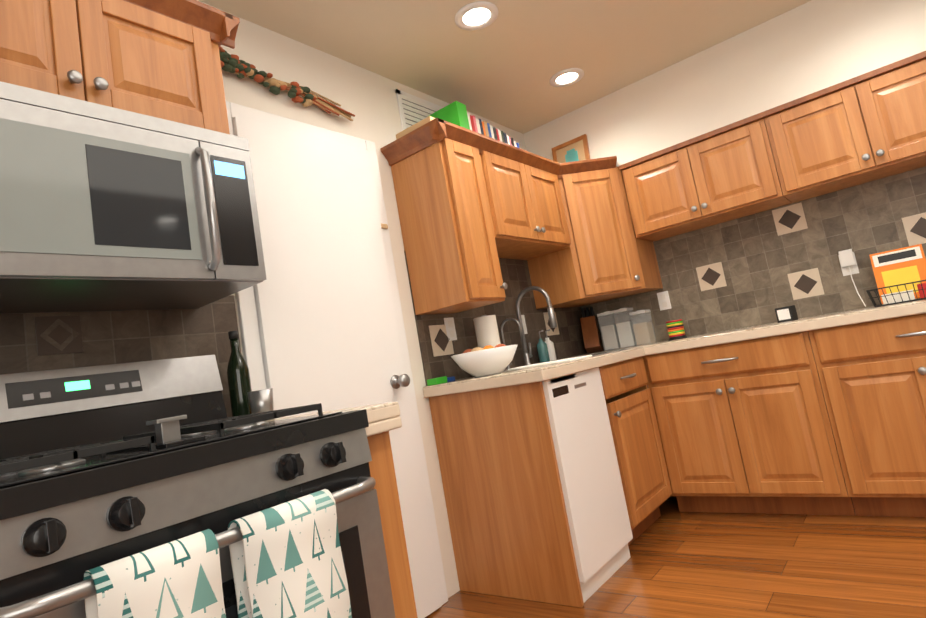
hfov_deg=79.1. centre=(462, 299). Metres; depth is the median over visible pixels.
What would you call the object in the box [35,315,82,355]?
decorative tile
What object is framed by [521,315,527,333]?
outlet plates
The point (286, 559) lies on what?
towel
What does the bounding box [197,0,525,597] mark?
wall
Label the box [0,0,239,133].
upper cabinet
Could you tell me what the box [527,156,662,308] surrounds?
upper cabinet
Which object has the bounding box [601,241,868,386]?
wall
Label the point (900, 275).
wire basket
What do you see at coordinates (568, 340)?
backsplash
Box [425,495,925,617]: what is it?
floor
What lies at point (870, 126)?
upper cabinet
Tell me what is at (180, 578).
towel
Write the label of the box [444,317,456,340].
outlet plates
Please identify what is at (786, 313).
desk clock
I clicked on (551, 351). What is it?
soap bottle
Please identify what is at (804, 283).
wall tiles
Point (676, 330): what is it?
coasters
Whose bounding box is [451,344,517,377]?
fruit bowl
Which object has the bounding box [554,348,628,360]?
sink basin
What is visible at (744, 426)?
base cabinet
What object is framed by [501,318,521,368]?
filter faucet
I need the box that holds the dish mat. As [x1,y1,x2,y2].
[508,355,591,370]
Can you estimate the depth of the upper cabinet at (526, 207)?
3.02 m
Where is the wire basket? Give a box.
[866,244,925,306]
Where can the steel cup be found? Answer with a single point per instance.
(260, 401)
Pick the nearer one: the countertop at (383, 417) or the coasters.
the countertop at (383, 417)
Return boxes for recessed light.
[455,1,497,30]
[549,68,583,86]
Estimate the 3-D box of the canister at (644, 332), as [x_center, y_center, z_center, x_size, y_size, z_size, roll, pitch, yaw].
[1.163,0.176,3.622,0.104,0.224,0.104,-15,-8,37]
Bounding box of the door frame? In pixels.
[226,101,447,604]
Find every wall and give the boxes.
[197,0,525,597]
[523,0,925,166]
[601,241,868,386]
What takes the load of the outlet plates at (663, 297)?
attached to the backsplash at (757, 257)
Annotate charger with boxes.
[838,249,865,306]
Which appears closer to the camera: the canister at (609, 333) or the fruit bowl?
the fruit bowl
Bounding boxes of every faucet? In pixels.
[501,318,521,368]
[516,286,556,365]
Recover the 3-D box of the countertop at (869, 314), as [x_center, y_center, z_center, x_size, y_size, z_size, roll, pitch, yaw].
[1.552,0.174,3.007,2.250,0.050,0.652,-15,-8,37]
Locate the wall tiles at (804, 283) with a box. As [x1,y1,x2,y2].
[429,203,925,356]
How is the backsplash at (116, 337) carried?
attached to the wall at (367, 98)
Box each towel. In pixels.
[83,529,225,617]
[228,489,351,617]
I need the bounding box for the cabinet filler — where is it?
[367,431,417,617]
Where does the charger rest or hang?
attached to the backsplash at (757, 257)
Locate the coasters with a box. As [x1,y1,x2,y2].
[666,319,686,340]
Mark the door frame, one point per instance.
(249, 330)
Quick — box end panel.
[428,381,583,607]
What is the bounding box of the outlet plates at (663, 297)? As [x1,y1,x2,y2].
[657,291,670,310]
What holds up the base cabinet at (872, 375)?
on the floor
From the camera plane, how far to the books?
2.95 m
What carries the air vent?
in the wall at (367, 98)
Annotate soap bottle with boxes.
[536,330,549,362]
[545,329,555,360]
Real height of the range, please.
1.145 m
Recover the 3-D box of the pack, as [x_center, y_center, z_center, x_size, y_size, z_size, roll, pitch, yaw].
[-0.097,0.374,2.620,0.060,0.030,0.148,-15,-8,37]
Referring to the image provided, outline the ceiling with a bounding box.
[199,0,810,133]
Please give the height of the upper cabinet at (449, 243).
0.822 m
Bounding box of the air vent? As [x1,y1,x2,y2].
[396,89,443,130]
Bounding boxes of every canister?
[597,311,624,350]
[612,307,636,348]
[629,309,655,345]
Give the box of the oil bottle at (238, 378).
[227,331,251,416]
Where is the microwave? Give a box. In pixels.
[0,81,265,313]
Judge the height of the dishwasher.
0.869 m
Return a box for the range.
[0,355,395,617]
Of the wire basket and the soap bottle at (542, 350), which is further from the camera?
the soap bottle at (542, 350)
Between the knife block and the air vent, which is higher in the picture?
the air vent
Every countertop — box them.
[267,402,401,436]
[423,384,442,397]
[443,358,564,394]
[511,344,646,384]
[584,299,925,354]
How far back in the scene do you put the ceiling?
2.77 m
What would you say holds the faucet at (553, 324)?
on the countertop at (433, 390)
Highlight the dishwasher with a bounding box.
[542,367,632,601]
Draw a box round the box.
[396,116,434,139]
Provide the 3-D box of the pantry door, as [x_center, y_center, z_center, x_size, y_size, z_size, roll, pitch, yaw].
[-0.450,0.299,2.195,0.112,2.012,0.660,-15,-8,37]
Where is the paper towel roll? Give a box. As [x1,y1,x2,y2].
[473,315,507,371]
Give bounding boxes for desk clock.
[775,305,797,322]
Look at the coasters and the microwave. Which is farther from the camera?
the coasters
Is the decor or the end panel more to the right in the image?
the end panel
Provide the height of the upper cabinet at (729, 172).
0.458 m
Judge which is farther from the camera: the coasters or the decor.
the coasters
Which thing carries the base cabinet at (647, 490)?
on the floor
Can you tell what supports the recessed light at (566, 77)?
in the ceiling
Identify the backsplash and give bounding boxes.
[0,295,240,417]
[404,251,587,385]
[580,166,925,350]
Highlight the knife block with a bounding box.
[580,306,601,353]
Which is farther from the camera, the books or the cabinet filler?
the books
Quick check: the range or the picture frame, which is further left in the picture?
the range
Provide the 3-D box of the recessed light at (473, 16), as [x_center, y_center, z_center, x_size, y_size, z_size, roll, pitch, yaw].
[0.060,-1.250,2.474,0.196,0.008,0.196,-15,-8,37]
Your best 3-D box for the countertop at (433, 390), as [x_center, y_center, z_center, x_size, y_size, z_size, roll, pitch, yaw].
[0.199,0.405,2.965,0.128,0.050,1.080,-15,-8,37]
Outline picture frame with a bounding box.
[552,134,589,162]
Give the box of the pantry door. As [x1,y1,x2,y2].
[232,116,441,617]
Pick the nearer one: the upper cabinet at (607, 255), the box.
the box
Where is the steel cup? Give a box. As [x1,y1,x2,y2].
[247,388,273,420]
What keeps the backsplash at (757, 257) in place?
attached to the wall at (734, 329)
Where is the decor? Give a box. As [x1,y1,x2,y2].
[219,46,354,120]
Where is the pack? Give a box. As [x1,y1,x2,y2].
[427,376,454,385]
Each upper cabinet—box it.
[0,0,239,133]
[380,118,506,314]
[479,136,570,259]
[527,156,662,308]
[619,112,791,240]
[762,51,925,202]
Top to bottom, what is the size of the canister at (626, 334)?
0.259 m
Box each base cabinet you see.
[599,357,671,545]
[642,331,854,515]
[808,313,925,516]
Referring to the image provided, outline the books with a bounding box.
[429,101,518,147]

